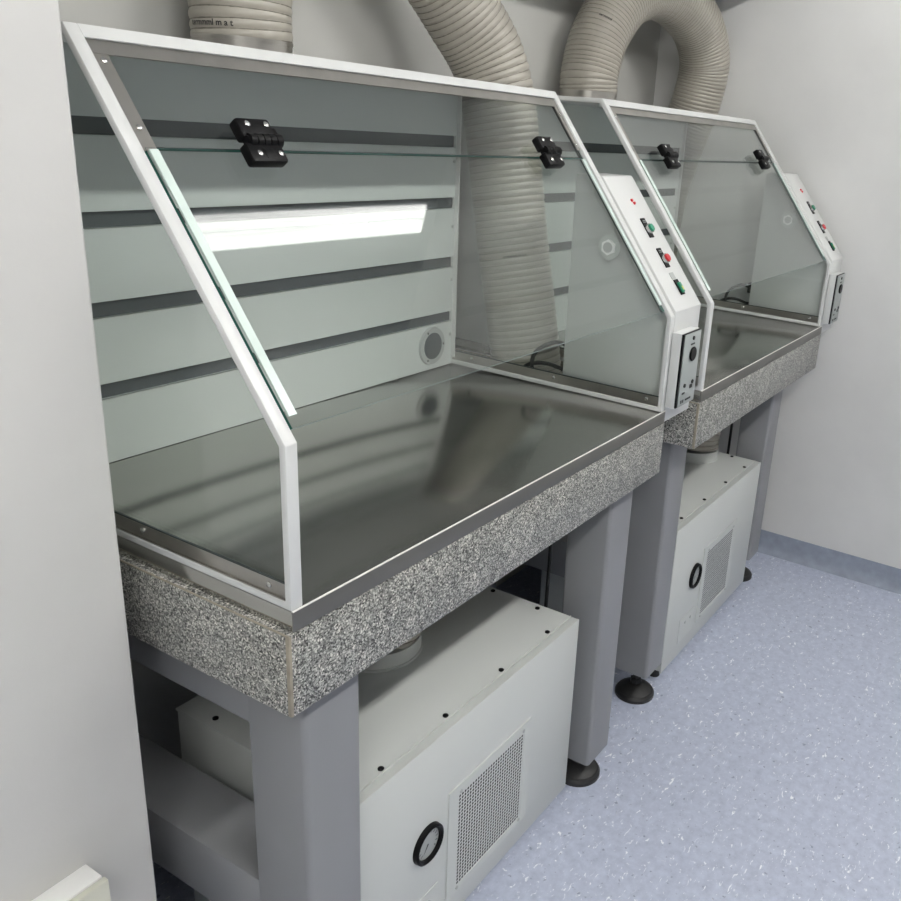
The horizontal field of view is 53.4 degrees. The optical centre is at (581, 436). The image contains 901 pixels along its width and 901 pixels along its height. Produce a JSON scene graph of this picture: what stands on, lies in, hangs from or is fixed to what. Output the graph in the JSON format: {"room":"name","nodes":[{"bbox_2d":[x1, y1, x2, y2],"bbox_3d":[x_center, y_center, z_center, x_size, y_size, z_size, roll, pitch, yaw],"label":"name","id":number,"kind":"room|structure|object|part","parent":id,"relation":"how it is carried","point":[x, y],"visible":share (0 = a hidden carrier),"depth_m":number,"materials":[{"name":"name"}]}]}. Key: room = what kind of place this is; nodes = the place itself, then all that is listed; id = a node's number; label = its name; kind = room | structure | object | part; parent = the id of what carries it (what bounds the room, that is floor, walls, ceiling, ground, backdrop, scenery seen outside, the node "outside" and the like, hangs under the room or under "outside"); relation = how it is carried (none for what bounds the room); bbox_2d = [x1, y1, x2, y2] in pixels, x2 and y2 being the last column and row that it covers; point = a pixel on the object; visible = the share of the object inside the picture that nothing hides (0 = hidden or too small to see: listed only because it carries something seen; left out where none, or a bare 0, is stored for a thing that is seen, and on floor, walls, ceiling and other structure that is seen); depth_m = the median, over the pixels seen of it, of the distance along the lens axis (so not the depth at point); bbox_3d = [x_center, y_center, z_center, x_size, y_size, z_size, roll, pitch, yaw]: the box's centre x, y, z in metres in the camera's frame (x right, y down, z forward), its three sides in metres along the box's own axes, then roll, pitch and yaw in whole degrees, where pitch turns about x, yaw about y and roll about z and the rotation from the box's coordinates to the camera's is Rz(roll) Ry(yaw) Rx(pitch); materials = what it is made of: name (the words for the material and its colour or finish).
{"room":"laboratory","nodes":[
{"label":"laboratory","id":0,"kind":"room"},
{"bbox_2d":[0,0,156,900],"bbox_3d":[-1.661,-0.048,0.018,0.730,3.283,2.937,15,22,27],"label":"wall","id":1,"kind":"structure","parent":0,"point":[72,789],"depth_m":1.16,"materials":[{"name":"paint"}]},
{"bbox_2d":[32,864,110,900],"bbox_3d":[-1.403,1.040,0.189,0.052,0.114,2.734,15,22,27],"label":"cable trunking","id":2,"kind":"object","parent":1,"relation":"attached to","point":[84,884],"visible":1,"depth_m":1.28,"materials":[{"name":"white plastic"}]},
{"bbox_2d":[58,0,660,758],"bbox_3d":[-0.480,-0.850,2.584,0.100,3.283,2.903,15,22,27],"label":"wall","id":3,"kind":"structure","parent":0,"point":[382,33],"depth_m":2.25,"materials":[{"name":"paint"}]},
{"bbox_2d":[153,552,900,900],"bbox_3d":[0.650,1.629,0.886,4.500,0.100,5.840,15,22,27],"label":"floor","id":4,"kind":"structure","parent":0,"point":[763,761],"depth_m":2.56,"materials":[{"name":"blue plastic"}]},
{"bbox_2d":[176,586,578,900],"bbox_3d":[-0.430,0.753,2.085,0.501,0.600,0.796,15,22,27],"label":"filter","id":5,"kind":"object","parent":4,"relation":"on","point":[464,728],"visible":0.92,"depth_m":1.92,"materials":[{"name":"grey metal"}]},
{"bbox_3d":[-0.426,0.507,2.009,0.466,0.006,0.794,15,22,27],"label":"lid","id":6,"kind":"part","parent":5,"relation":"part of","materials":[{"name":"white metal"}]},
{"bbox_3d":[-0.344,1.014,1.849,0.002,0.093,0.125,15,22,27],"label":"plate","id":7,"kind":"part","parent":5,"relation":"part of","materials":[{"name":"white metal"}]},
{"bbox_3d":[-0.234,0.806,1.984,0.022,0.523,0.796,15,22,27],"label":"panel","id":8,"kind":"part","parent":5,"relation":"part of","materials":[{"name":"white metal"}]},
{"bbox_3d":[-0.210,0.849,2.021,0.003,0.295,0.316,15,22,27],"label":"grille frame","id":9,"kind":"part","parent":5,"relation":"part of","materials":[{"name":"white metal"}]},
{"bbox_2d":[456,733,523,884],"bbox_3d":[-0.210,0.852,2.024,0.001,0.251,0.252,15,22,27],"label":"grille","id":10,"kind":"object","parent":5,"relation":"attached to","point":[489,805],"depth_m":2.02,"materials":[{"name":"grey metal"}]},
{"bbox_2d":[119,423,663,900],"bbox_3d":[-0.511,0.516,2.059,0.875,1.052,1.212,15,22,27],"label":"table","id":11,"kind":"object","parent":4,"relation":"on","point":[298,839],"visible":0.41,"depth_m":1.46,"materials":[{"name":"stone"}]},
{"bbox_3d":[-0.742,0.318,1.548,0.586,0.110,0.120,15,22,27],"label":"rail","id":12,"kind":"part","parent":11,"relation":"part of","materials":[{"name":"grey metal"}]},
{"bbox_3d":[-0.464,0.737,1.508,0.121,0.831,0.121,15,22,27],"label":"leg","id":13,"kind":"part","parent":11,"relation":"part of","materials":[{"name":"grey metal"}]},
{"bbox_2d":[60,21,701,632],"bbox_3d":[-0.384,-0.372,1.818,0.905,0.797,1.364,15,22,27],"label":"fume hood","id":14,"kind":"object","parent":11,"relation":"on","point":[295,422],"visible":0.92,"depth_m":1.75,"materials":[{"name":"metal"}]},
{"bbox_3d":[-0.650,-0.181,1.227,0.670,0.723,0.021,15,22,27],"label":"frame","id":15,"kind":"part","parent":14,"relation":"part of","materials":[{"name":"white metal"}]},
{"bbox_3d":[-0.366,-0.668,1.620,0.031,0.022,1.161,15,22,27],"label":"rail","id":16,"kind":"part","parent":14,"relation":"part of","materials":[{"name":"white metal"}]},
{"bbox_2d":[187,0,561,648],"bbox_3d":[-0.388,-0.462,2.138,0.571,1.755,0.905,15,22,27],"label":"duct","id":17,"kind":"object","parent":14,"relation":"attached to","point":[478,40],"visible":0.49,"depth_m":2.28,"materials":[{"name":"plastic"}]},
{"bbox_2d":[192,18,232,25],"bbox_3d":[-0.719,-0.801,1.701,0.094,0.012,0.012,10,20,15],"label":"print","id":18,"kind":"object","parent":17,"relation":"attached to","point":[195,21],"depth_m":1.70,"materials":[{"name":"black"}]},
{"bbox_2d":[109,363,665,632],"bbox_3d":[-0.465,0.005,1.883,0.863,0.034,1.201,15,22,27],"label":"tray","id":19,"kind":"object","parent":14,"relation":"on","point":[385,486],"depth_m":1.65,"materials":[{"name":"silver metal"}]},
{"bbox_3d":[-0.187,-0.334,1.613,0.256,0.330,1.143,15,22,27],"label":"door glass","id":20,"kind":"part","parent":14,"relation":"part of","materials":[{"name":"teal"}]},
{"bbox_2d":[524,340,564,607],"bbox_3d":[-0.127,0.296,2.548,0.151,1.189,0.105,15,22,27],"label":"power cable","id":21,"kind":"object","parent":14,"relation":"attached to","point":[532,362],"visible":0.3,"depth_m":2.36,"materials":[{"name":"black plastic"}]},
{"bbox_3d":[-0.102,-0.033,2.411,0.167,0.355,0.058,4,19,-1],"label":"cord","id":22,"kind":"part","parent":21,"relation":"part of","materials":[{"name":"black rubber"}]},
{"bbox_3d":[-0.063,-0.477,2.207,0.670,0.723,0.021,15,22,27],"label":"frame","id":23,"kind":"part","parent":14,"relation":"part of","materials":[{"name":"white metal"}]},
{"bbox_2d":[598,235,620,259],"bbox_3d":[0.067,-0.458,2.131,0.060,0.060,0.002,15,22,27],"label":"washer","id":24,"kind":"object","parent":14,"relation":"in","point":[609,246],"depth_m":2.13,"materials":[{"name":"grey plastic"}]},
{"bbox_2d":[669,272,684,294],"bbox_3d":[0.236,-0.377,2.170,0.042,0.049,0.025,15,22,27],"label":"rocker switch","id":25,"kind":"object","parent":14,"relation":"attached to","point":[674,279],"depth_m":2.16,"materials":[{"name":"green plastic"}]},
{"bbox_3d":[0.266,-0.168,2.177,0.003,0.182,0.098,15,22,27],"label":"socket plate","id":26,"kind":"part","parent":14,"relation":"part of","materials":[{"name":"grey"}]},
{"bbox_2d":[689,346,696,360],"bbox_3d":[0.274,-0.203,2.165,0.005,0.037,0.037,15,22,27],"label":"knob","id":27,"kind":"object","parent":14,"relation":"attached to","point":[692,349],"depth_m":2.16,"materials":[{"name":"black plastic"}]},
{"bbox_3d":[0.024,0.483,2.344,0.121,0.831,0.121,15,22,27],"label":"leg","id":28,"kind":"part","parent":11,"relation":"part of","materials":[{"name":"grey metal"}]},
{"bbox_2d":[455,335,820,704],"bbox_3d":[0.202,0.157,3.249,0.875,1.052,1.212,15,22,27],"label":"table","id":29,"kind":"object","parent":4,"relation":"on","point":[755,399],"visible":0.33,"depth_m":2.73,"materials":[{"name":"stone"}]},
{"bbox_2d":[455,89,844,401],"bbox_3d":[0.330,-0.731,3.009,0.905,0.797,1.364,15,22,27],"label":"fume hood","id":30,"kind":"object","parent":29,"relation":"on","point":[797,283],"visible":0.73,"depth_m":2.99,"materials":[{"name":"grey metal"}]},
{"bbox_3d":[0.224,-1.064,2.874,0.256,0.011,1.159,15,22,27],"label":"panel","id":31,"kind":"part","parent":30,"relation":"part of","materials":[{"name":"grey metal"}]},
{"bbox_3d":[0.064,-0.540,2.417,0.670,0.723,0.021,15,22,27],"label":"frame","id":32,"kind":"part","parent":30,"relation":"part of","materials":[{"name":"white metal"}]},
{"bbox_2d":[455,306,821,401],"bbox_3d":[0.248,-0.354,3.073,0.863,0.034,1.201,15,22,27],"label":"tray","id":33,"kind":"object","parent":30,"relation":"on","point":[743,341],"depth_m":2.99,"materials":[{"name":"silver metal"}]},
{"bbox_2d":[559,0,729,451],"bbox_3d":[0.344,-0.828,3.310,0.643,1.738,0.896,15,22,27],"label":"duct","id":34,"kind":"object","parent":30,"relation":"attached to","point":[601,32],"visible":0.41,"depth_m":3.19,"materials":[{"name":"plastic"}]},
{"bbox_3d":[0.348,-1.028,2.810,0.031,0.022,1.161,15,22,27],"label":"rail","id":35,"kind":"part","parent":30,"relation":"part of","materials":[{"name":"white metal"}]},
{"bbox_3d":[0.526,-0.693,2.803,0.256,0.330,1.143,15,22,27],"label":"door glass","id":36,"kind":"part","parent":30,"relation":"part of","materials":[{"name":"teal"}]},
{"bbox_2d":[720,282,751,453],"bbox_3d":[0.586,-0.063,3.738,0.151,1.189,0.105,15,22,27],"label":"power cable","id":37,"kind":"object","parent":30,"relation":"attached to","point":[748,286],"visible":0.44,"depth_m":3.54,"materials":[{"name":"black plastic"}]},
{"bbox_3d":[0.612,-0.393,3.601,0.167,0.355,0.058,4,19,-1],"label":"cord","id":38,"kind":"part","parent":37,"relation":"part of","materials":[{"name":"black rubber"}]},
{"bbox_3d":[0.651,-0.836,3.397,0.670,0.723,0.021,15,22,27],"label":"frame","id":39,"kind":"part","parent":30,"relation":"part of","materials":[{"name":"white metal"}]},
{"bbox_2d":[781,212,795,227],"bbox_3d":[0.780,-0.817,3.321,0.060,0.060,0.002,15,22,27],"label":"washer","id":40,"kind":"object","parent":30,"relation":"in","point":[788,219],"depth_m":3.32,"materials":[{"name":"grey plastic"}]},
{"bbox_2d":[825,236,834,250],"bbox_3d":[0.949,-0.736,3.360,0.042,0.049,0.025,15,22,27],"label":"rocker switch","id":41,"kind":"object","parent":30,"relation":"attached to","point":[827,239],"depth_m":3.35,"materials":[{"name":"green plastic"}]},
{"bbox_3d":[0.979,-0.527,3.367,0.003,0.182,0.098,15,22,27],"label":"socket plate","id":42,"kind":"part","parent":30,"relation":"part of","materials":[{"name":"grey"}]},
{"bbox_3d":[0.210,0.357,2.715,0.121,0.809,0.121,15,22,27],"label":"leg","id":43,"kind":"part","parent":29,"relation":"part of","materials":[{"name":"grey metal"}]},
{"bbox_3d":[0.692,0.102,3.554,0.121,0.809,0.121,15,22,27],"label":"leg","id":44,"kind":"part","parent":29,"relation":"part of","materials":[{"name":"grey metal"}]},
{"bbox_2d":[539,447,760,676],"bbox_3d":[0.273,0.391,3.281,0.501,0.600,0.796,15,22,27],"label":"filter","id":45,"kind":"object","parent":4,"relation":"on","point":[719,489],"visible":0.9,"depth_m":3.12,"materials":[{"name":"grey metal"}]},
{"bbox_3d":[0.359,0.652,3.044,0.002,0.093,0.125,15,22,27],"label":"plate","id":46,"kind":"part","parent":45,"relation":"part of","materials":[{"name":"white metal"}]},
{"bbox_3d":[0.469,0.444,3.179,0.022,0.523,0.796,15,22,27],"label":"panel","id":47,"kind":"part","parent":45,"relation":"part of","materials":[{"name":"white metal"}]},
{"bbox_3d":[0.277,0.145,3.204,0.466,0.006,0.794,15,22,27],"label":"lid","id":48,"kind":"part","parent":45,"relation":"part of","materials":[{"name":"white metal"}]},
{"bbox_3d":[0.492,0.487,3.216,0.003,0.295,0.316,15,22,27],"label":"grille frame","id":49,"kind":"part","parent":45,"relation":"part of","materials":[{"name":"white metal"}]},
{"bbox_2d":[700,529,732,612],"bbox_3d":[0.493,0.490,3.220,0.001,0.251,0.252,15,22,27],"label":"grille","id":50,"kind":"object","parent":45,"relation":"attached to","point":[718,555],"depth_m":3.22,"materials":[{"name":"grey metal"}]},
{"bbox_2d":[653,0,900,568],"bbox_3d":[2.211,-0.719,2.818,4.600,3.283,0.100,15,22,27],"label":"wall","id":51,"kind":"structure","parent":0,"point":[820,80],"depth_m":3.50,"materials":[{"name":"white paint"}]},
{"bbox_2d":[757,529,900,593],"bbox_3d":[2.102,0.808,3.264,4.500,0.096,0.034,15,22,27],"label":"baseboard","id":52,"kind":"structure","parent":51,"relation":"attached to","point":[882,576],"depth_m":3.81,"materials":[{"name":"plastic"}]}
]}

